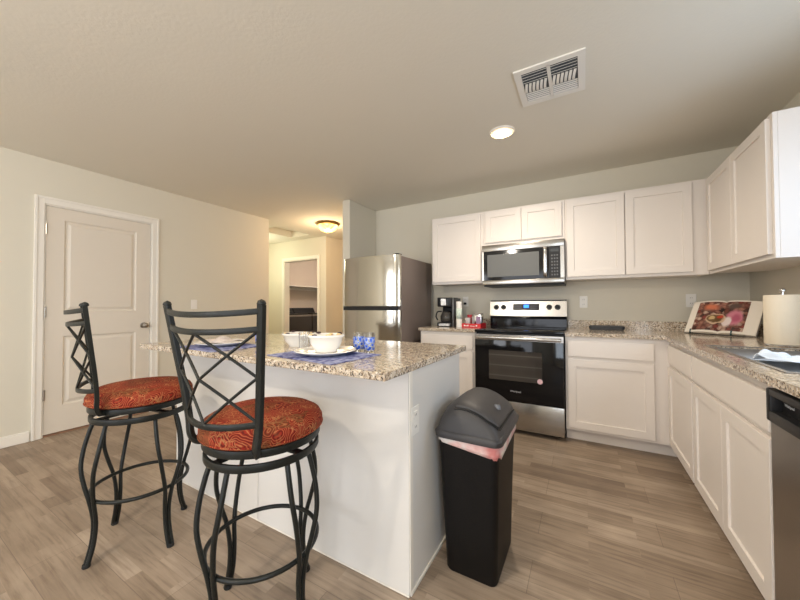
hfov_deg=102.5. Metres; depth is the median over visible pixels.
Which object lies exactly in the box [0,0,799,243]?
ceiling
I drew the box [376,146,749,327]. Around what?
wall
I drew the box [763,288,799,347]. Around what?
paper towel roll
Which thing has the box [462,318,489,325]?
backsplash
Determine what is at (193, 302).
light switch
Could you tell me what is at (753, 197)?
upper cabinet
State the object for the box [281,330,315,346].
bowl
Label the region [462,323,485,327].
tray
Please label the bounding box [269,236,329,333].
wall
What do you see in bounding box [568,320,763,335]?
backsplash
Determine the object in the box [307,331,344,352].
bowl
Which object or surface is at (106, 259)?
door
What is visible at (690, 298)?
wall outlet
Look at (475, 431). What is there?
trash bin
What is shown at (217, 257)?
wall
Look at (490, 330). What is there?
cooktop
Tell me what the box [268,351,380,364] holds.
placemat
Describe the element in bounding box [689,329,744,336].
book stand
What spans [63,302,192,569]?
bar stool
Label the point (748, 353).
basin
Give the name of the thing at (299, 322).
washing machine
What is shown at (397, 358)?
island countertop
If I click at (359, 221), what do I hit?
wall
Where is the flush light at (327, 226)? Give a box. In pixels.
[315,220,339,232]
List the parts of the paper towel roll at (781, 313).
holder rod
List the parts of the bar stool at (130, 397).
rail, rail, rail, post, leg, post, leg, swivel plate, leg, leg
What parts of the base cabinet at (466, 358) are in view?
drawer, cabinet door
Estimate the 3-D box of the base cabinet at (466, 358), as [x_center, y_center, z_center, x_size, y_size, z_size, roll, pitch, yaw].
[0.625,0.764,3.506,0.596,0.882,0.622,-1,-1,30]
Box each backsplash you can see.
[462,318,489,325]
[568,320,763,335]
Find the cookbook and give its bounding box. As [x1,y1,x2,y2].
[684,300,762,336]
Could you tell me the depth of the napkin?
1.84 m
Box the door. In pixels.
[30,194,159,440]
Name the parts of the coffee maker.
control panel, trim, tank, panel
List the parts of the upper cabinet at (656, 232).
door, door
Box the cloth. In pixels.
[753,349,799,362]
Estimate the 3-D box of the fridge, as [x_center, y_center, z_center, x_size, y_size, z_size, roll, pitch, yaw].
[-0.143,0.372,3.713,0.727,1.678,0.862,-1,-1,30]
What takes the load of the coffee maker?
on the countertop at (485, 320)
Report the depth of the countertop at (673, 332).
2.06 m
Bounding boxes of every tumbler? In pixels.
[299,331,309,347]
[353,332,363,351]
[363,332,374,352]
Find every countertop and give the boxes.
[140,333,465,381]
[419,318,489,332]
[565,320,799,397]
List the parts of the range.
door handle, oven door, control panel, storage drawer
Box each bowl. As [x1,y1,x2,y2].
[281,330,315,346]
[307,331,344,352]
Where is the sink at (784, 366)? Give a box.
[704,345,799,373]
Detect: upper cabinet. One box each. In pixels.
[432,212,482,285]
[483,200,564,245]
[565,179,708,281]
[706,106,799,273]
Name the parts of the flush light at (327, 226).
lamp shade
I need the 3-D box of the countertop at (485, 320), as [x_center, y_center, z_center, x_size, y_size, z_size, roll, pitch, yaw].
[0.616,0.266,3.513,0.609,0.112,0.634,-1,-1,30]
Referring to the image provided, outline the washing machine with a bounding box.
[289,308,311,331]
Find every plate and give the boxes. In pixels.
[194,339,244,346]
[294,346,355,356]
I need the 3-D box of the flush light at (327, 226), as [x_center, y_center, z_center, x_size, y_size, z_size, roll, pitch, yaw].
[-1.145,-1.137,5.085,0.380,0.157,0.380,-1,-1,30]
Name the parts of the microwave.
door glass, handle, keypad panel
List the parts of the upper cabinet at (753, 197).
door, door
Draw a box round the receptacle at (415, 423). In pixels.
[414,422,417,430]
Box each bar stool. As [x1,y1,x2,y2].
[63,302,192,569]
[163,299,322,599]
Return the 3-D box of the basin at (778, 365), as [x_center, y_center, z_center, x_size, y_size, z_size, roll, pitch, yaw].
[1.590,0.344,1.124,0.434,0.181,0.346,-1,-1,30]
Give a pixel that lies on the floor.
(590, 520)
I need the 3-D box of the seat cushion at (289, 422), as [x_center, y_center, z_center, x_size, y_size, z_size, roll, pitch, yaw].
[-0.513,0.443,1.213,0.427,0.076,0.427,-1,-1,25]
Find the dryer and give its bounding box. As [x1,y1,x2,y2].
[292,308,316,331]
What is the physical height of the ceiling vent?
0.014 m
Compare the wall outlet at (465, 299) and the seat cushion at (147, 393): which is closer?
the seat cushion at (147, 393)
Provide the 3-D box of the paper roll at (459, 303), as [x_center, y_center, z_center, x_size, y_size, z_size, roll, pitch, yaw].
[0.625,0.152,3.392,0.064,0.272,0.064,-1,-1,30]
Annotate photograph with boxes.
[691,302,750,331]
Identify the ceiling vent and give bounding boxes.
[513,47,585,106]
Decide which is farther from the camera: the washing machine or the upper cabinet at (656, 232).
the washing machine
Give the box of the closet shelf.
[289,285,316,290]
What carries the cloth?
on the sink at (784, 366)
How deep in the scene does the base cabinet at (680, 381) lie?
2.06 m
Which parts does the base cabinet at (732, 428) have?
cabinet door, drawer, cabinet door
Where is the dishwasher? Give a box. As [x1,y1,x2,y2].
[766,387,799,599]
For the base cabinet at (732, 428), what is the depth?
1.31 m
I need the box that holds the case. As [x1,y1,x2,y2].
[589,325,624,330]
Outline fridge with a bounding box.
[343,253,430,342]
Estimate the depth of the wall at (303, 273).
8.23 m
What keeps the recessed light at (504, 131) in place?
in the ceiling
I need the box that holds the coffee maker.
[435,297,459,326]
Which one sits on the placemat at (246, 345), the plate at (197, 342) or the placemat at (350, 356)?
the plate at (197, 342)
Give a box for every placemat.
[180,343,255,351]
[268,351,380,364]
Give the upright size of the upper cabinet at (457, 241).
0.747 m
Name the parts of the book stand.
wire frame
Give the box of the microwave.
[482,238,566,287]
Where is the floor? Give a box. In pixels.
[0,405,764,599]
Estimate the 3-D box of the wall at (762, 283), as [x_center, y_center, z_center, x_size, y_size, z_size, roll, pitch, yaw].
[1.153,-0.095,-0.458,0.120,2.455,7.000,-1,-1,30]
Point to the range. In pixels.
(524, 363)
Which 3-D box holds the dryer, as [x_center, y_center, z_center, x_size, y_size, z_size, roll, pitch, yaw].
[-2.144,0.742,7.837,0.722,1.100,0.670,-1,-1,30]
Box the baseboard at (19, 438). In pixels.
[0,431,29,448]
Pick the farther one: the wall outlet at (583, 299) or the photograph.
the wall outlet at (583, 299)
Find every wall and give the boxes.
[0,147,268,440]
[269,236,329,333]
[289,260,316,312]
[330,237,342,332]
[343,199,375,337]
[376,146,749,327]
[749,92,799,323]
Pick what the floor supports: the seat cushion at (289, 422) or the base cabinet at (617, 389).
the base cabinet at (617, 389)
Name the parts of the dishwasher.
control panel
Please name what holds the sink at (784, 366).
in the countertop at (673, 332)
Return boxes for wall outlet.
[411,404,418,436]
[463,297,467,305]
[579,296,587,307]
[686,294,696,306]
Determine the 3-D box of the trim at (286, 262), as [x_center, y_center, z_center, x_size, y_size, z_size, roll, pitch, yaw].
[-1.935,0.207,6.362,1.035,2.115,0.136,-1,-1,30]
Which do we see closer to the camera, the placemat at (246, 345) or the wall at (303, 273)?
the placemat at (246, 345)
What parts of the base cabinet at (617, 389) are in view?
drawer, cabinet door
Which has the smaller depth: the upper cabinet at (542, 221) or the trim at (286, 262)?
the upper cabinet at (542, 221)
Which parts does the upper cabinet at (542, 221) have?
door, door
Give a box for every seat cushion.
[83,376,192,409]
[198,396,321,450]
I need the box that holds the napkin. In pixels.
[200,336,243,342]
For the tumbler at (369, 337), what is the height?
0.098 m
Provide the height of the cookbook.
0.261 m
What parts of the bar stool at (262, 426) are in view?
post, leg, rail, rail, rail, leg, swivel plate, post, leg, leg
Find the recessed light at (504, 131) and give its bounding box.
[489,125,514,138]
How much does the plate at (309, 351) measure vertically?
0.023 m
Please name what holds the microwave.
attached to the upper cabinet at (542, 221)
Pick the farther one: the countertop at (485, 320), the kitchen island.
the countertop at (485, 320)
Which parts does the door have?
knob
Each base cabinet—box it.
[421,331,475,395]
[565,336,676,456]
[668,342,695,482]
[692,354,774,599]
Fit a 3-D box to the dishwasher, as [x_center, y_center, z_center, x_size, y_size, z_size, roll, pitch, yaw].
[1.348,0.711,0.649,0.643,0.881,0.576,-1,-1,30]
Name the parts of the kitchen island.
panel, floor trim, panel, panel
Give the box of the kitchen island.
[176,353,459,597]
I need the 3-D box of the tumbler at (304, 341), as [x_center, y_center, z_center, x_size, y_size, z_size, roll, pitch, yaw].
[-0.485,0.211,1.630,0.057,0.098,0.057,-1,-1,30]
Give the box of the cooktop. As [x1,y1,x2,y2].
[475,326,566,334]
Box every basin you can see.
[718,348,799,361]
[758,361,799,371]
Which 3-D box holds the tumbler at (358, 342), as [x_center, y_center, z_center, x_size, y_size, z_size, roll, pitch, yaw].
[-0.206,0.210,1.603,0.057,0.098,0.057,-1,-1,30]
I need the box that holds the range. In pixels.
[475,300,566,437]
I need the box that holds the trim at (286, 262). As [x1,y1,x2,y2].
[282,255,319,332]
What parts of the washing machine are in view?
lid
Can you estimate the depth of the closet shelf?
7.92 m
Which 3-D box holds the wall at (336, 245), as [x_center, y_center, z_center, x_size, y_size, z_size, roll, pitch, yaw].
[-0.615,0.051,7.444,0.120,2.455,3.048,-1,-1,30]
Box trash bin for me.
[435,387,518,586]
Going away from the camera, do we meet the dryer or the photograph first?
the photograph
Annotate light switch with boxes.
[191,300,196,308]
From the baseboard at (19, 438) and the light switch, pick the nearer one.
the baseboard at (19, 438)
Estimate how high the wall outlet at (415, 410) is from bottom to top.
0.115 m
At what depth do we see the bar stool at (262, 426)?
1.05 m
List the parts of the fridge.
handle trim, freezer door, door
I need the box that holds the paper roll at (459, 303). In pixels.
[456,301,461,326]

